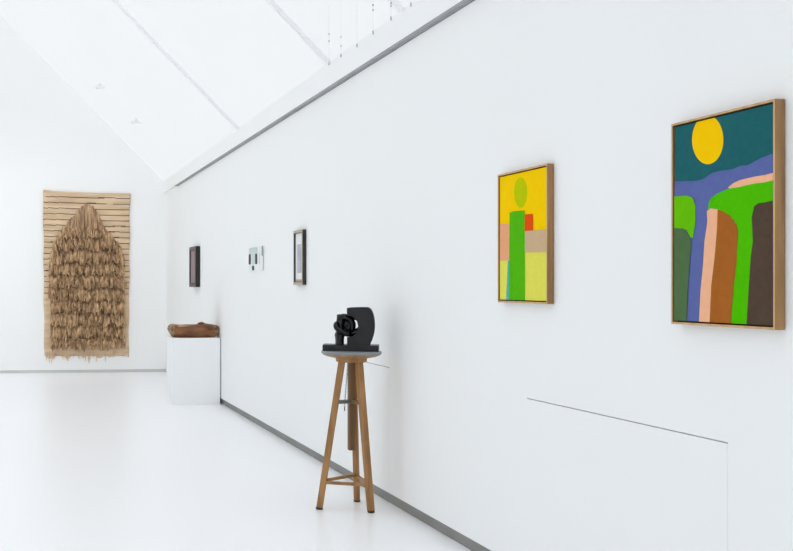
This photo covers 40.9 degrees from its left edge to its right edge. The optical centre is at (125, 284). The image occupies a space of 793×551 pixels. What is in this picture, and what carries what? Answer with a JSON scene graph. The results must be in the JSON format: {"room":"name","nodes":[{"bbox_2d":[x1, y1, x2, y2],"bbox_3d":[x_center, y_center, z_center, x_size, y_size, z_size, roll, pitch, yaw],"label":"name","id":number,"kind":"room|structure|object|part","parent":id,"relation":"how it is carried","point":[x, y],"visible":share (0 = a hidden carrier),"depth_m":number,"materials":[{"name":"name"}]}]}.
{"room":"museum","nodes":[
{"label":"museum","id":0,"kind":"room"},
{"bbox_2d":[0,15,166,369],"bbox_3d":[-2.775,-1.911,17.562,7.292,6.821,0.150,0,0,-6],"label":"wall","id":1,"kind":"structure","parent":0,"point":[51,139],"depth_m":17.63,"materials":[{"name":"paint"}]},
{"bbox_2d":[0,369,165,372],"bbox_3d":[-2.775,1.525,17.565,7.052,0.050,0.144,0,0,-6],"label":"baseboard","id":2,"kind":"structure","parent":1,"relation":"attached to","point":[111,370],"depth_m":17.70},
{"bbox_2d":[43,190,130,361],"bbox_3d":[-0.666,-0.142,17.595,1.550,3.069,0.241,0,0,-6],"label":"tapestry","id":3,"kind":"object","parent":1,"relation":"attached to","point":[86,265],"visible":1,"depth_m":17.61,"materials":[{"name":"fabric"}]},
{"bbox_2d":[0,0,415,180],"bbox_3d":[0.095,-3.583,6.888,3.476,3.476,21.681,0,0,-6],"label":"ceiling","id":4,"kind":"structure","parent":0,"point":[244,55],"depth_m":11.82,"materials":[{"name":"white paint"}]},
{"bbox_2d":[95,83,103,88],"bbox_3d":[-0.392,-3.105,15.617,0.161,0.108,0.061,0,0,-16],"label":"ceiling spotlight","id":5,"kind":"object","parent":4,"relation":"attached to","point":[100,86],"visible":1,"depth_m":15.59,"materials":[{"name":"white paint"}]},
{"bbox_2d":[131,118,139,123],"bbox_3d":[0.170,-2.551,15.573,0.161,0.108,0.061,0,0,-16],"label":"ceiling spotlight","id":6,"kind":"object","parent":4,"relation":"attached to","point":[136,121],"visible":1,"depth_m":15.55,"materials":[{"name":"white paint"}]},
{"bbox_2d":[112,0,238,129],"bbox_3d":[-0.406,-3.571,11.534,3.501,3.501,0.036,0,0,-6],"label":"trim","id":7,"kind":"structure","parent":4,"relation":"attached to","point":[115,2],"depth_m":11.62,"materials":[{"name":"paint"}]},
{"bbox_2d":[265,0,330,64],"bbox_3d":[-0.043,-3.571,8.081,3.501,3.501,0.036,0,0,-6],"label":"trim","id":8,"kind":"structure","parent":4,"relation":"attached to","point":[287,19],"depth_m":8.22,"materials":[{"name":"paint"}]},
{"bbox_2d":[388,0,404,12],"bbox_3d":[0.123,-3.571,6.500,3.501,3.501,0.036,0,0,-6],"label":"trim","id":9,"kind":"structure","parent":4,"relation":"attached to","point":[396,4],"depth_m":6.66,"materials":[{"name":"paint"}]},
{"bbox_2d":[0,370,470,550],"bbox_3d":[-1.634,1.650,6.706,7.652,0.200,22.281,0,0,-6],"label":"floor","id":10,"kind":"structure","parent":0,"point":[90,461],"depth_m":7.85,"materials":[{"name":"white plastic"}]},
{"bbox_2d":[167,336,219,404],"bbox_3d":[0.897,1.118,13.178,0.632,0.863,0.440,0,0,-6],"label":"plinth","id":11,"kind":"object","parent":10,"relation":"on","point":[193,364],"visible":0.88,"depth_m":12.96,"materials":[{"name":"paint"}]},
{"bbox_2d":[167,322,219,337],"bbox_3d":[0.902,0.585,13.180,0.687,0.204,0.399,0,0,-6],"label":"sculpture","id":12,"kind":"object","parent":11,"relation":"on","point":[200,330],"visible":1,"depth_m":13.01,"materials":[{"name":"brown wood"}]},
{"bbox_2d":[316,351,381,512],"bbox_3d":[1.547,1.004,6.960,0.465,1.093,0.415,0,0,-6],"label":"stand","id":13,"kind":"object","parent":10,"relation":"on","point":[356,400],"visible":0.99,"depth_m":6.90,"materials":[{"name":"brown wood"}]},
{"bbox_3d":[1.426,1.032,6.929,0.218,1.018,0.056,0,0,-11],"label":"leg","id":14,"kind":"part","parent":13,"relation":"part of","materials":[{"name":"brown wood"}]},
{"bbox_3d":[1.510,0.811,6.947,0.102,0.024,0.040,0,0,-12],"label":"bracket arm","id":15,"kind":"part","parent":13,"relation":"part of","materials":[{"name":"metal"}]},
{"bbox_3d":[1.530,0.688,6.922,0.034,0.310,0.011,0,0,-20],"label":"chain","id":16,"kind":"part","parent":13,"relation":"part of","materials":[{"name":"metal"}]},
{"bbox_2d":[322,307,378,351],"bbox_3d":[1.575,0.305,6.974,0.378,0.304,0.204,0,0,16],"label":"abstract sculpture","id":17,"kind":"object","parent":13,"relation":"on","point":[360,338],"visible":1,"depth_m":6.89,"materials":[{"name":"black metal"}]},
{"bbox_3d":[1.574,0.838,6.960,0.042,0.621,0.042,0,0,-6],"label":"post","id":18,"kind":"part","parent":13,"relation":"part of","materials":[{"name":"brown wood"}]},
{"bbox_3d":[1.607,0.811,6.912,0.040,0.024,0.086,0,0,-34],"label":"bracket arm","id":19,"kind":"part","parent":13,"relation":"part of","materials":[{"name":"brown wood"}]},
{"bbox_3d":[1.630,1.032,7.089,0.045,1.015,0.183,0,0,23],"label":"leg","id":20,"kind":"part","parent":13,"relation":"part of","materials":[{"name":"brown wood"}]},
{"bbox_3d":[1.642,1.032,6.857,0.050,1.015,0.157,0,0,-33],"label":"leg","id":21,"kind":"part","parent":13,"relation":"part of","materials":[{"name":"brown wood"}]},
{"bbox_2d":[167,0,792,550],"bbox_3d":[1.932,-0.081,7.081,0.120,3.111,21.681,0,0,-6],"label":"wall","id":22,"kind":"structure","parent":0,"point":[390,175],"depth_m":5.50,"materials":[{"name":"paint"}]},
{"bbox_2d":[189,246,199,286],"bbox_3d":[1.026,-0.269,14.793,0.065,0.595,0.560,0,0,-6],"label":"framed picture","id":23,"kind":"object","parent":22,"relation":"attached to","point":[194,252],"visible":1,"depth_m":14.68},
{"bbox_2d":[191,250,194,282],"bbox_3d":[1.032,-0.269,14.794,0.049,0.497,0.462,0,0,-6],"label":"print","id":24,"kind":"object","parent":23,"relation":"attached to","point":[192,251],"depth_m":14.77},
{"bbox_2d":[248,246,262,270],"bbox_3d":[1.444,-0.287,11.044,0.024,0.262,0.661,0,0,-6],"label":"picture","id":25,"kind":"object","parent":22,"relation":"attached to","point":[255,254],"visible":1,"depth_m":11.01},
{"bbox_2d":[293,229,305,284],"bbox_3d":[1.620,-0.255,9.284,0.035,0.507,0.309,0,0,-6],"label":"framed drawing","id":26,"kind":"object","parent":22,"relation":"attached to","point":[299,236],"visible":1,"depth_m":9.27,"materials":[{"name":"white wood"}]},
{"bbox_2d":[164,0,471,191],"bbox_3d":[1.908,-1.750,7.079,0.170,0.192,21.681,0,0,-6],"label":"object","id":27,"kind":"structure","parent":22,"relation":"attached to","point":[421,12],"depth_m":8.21,"materials":[{"name":"paint"}]},
{"bbox_2d":[175,0,474,185],"bbox_3d":[1.937,-1.644,6.479,0.096,0.020,20.483,0,0,-6],"label":"trim","id":28,"kind":"structure","parent":22,"relation":"attached to","point":[458,5],"depth_m":7.74,"materials":[{"name":"grey metal"}]},
{"bbox_2d":[220,398,490,550],"bbox_3d":[1.941,1.512,7.082,0.102,0.075,21.681,0,0,-6],"label":"baseboard","id":29,"kind":"structure","parent":22,"relation":"attached to","point":[444,529],"depth_m":7.15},
{"bbox_2d":[326,356,389,492],"bbox_3d":[1.840,1.031,7.817,0.090,0.887,1.470,0,0,-6],"label":"door","id":30,"kind":"structure","parent":22,"relation":"in","point":[376,377],"depth_m":7.46,"materials":[{"name":"paint"}]},
{"bbox_2d":[498,163,552,303],"bbox_3d":[2.055,-0.251,5.148,0.033,0.688,0.511,0,0,-6],"label":"painting","id":31,"kind":"object","parent":22,"relation":"attached to","point":[525,196],"visible":1,"depth_m":5.10,"materials":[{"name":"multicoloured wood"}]},
{"bbox_2d":[527,399,727,550],"bbox_3d":[2.196,1.031,4.434,0.090,0.887,1.470,0,0,-6],"label":"door","id":32,"kind":"structure","parent":22,"relation":"in","point":[596,482],"depth_m":4.38,"materials":[{"name":"paint"}]},
{"bbox_2d":[671,99,784,329],"bbox_3d":[2.206,-0.241,3.685,0.037,0.789,0.547,0,0,-6],"label":"landscape painting","id":33,"kind":"object","parent":22,"relation":"attached to","point":[728,167],"visible":1,"depth_m":3.64,"materials":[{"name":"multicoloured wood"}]}
]}

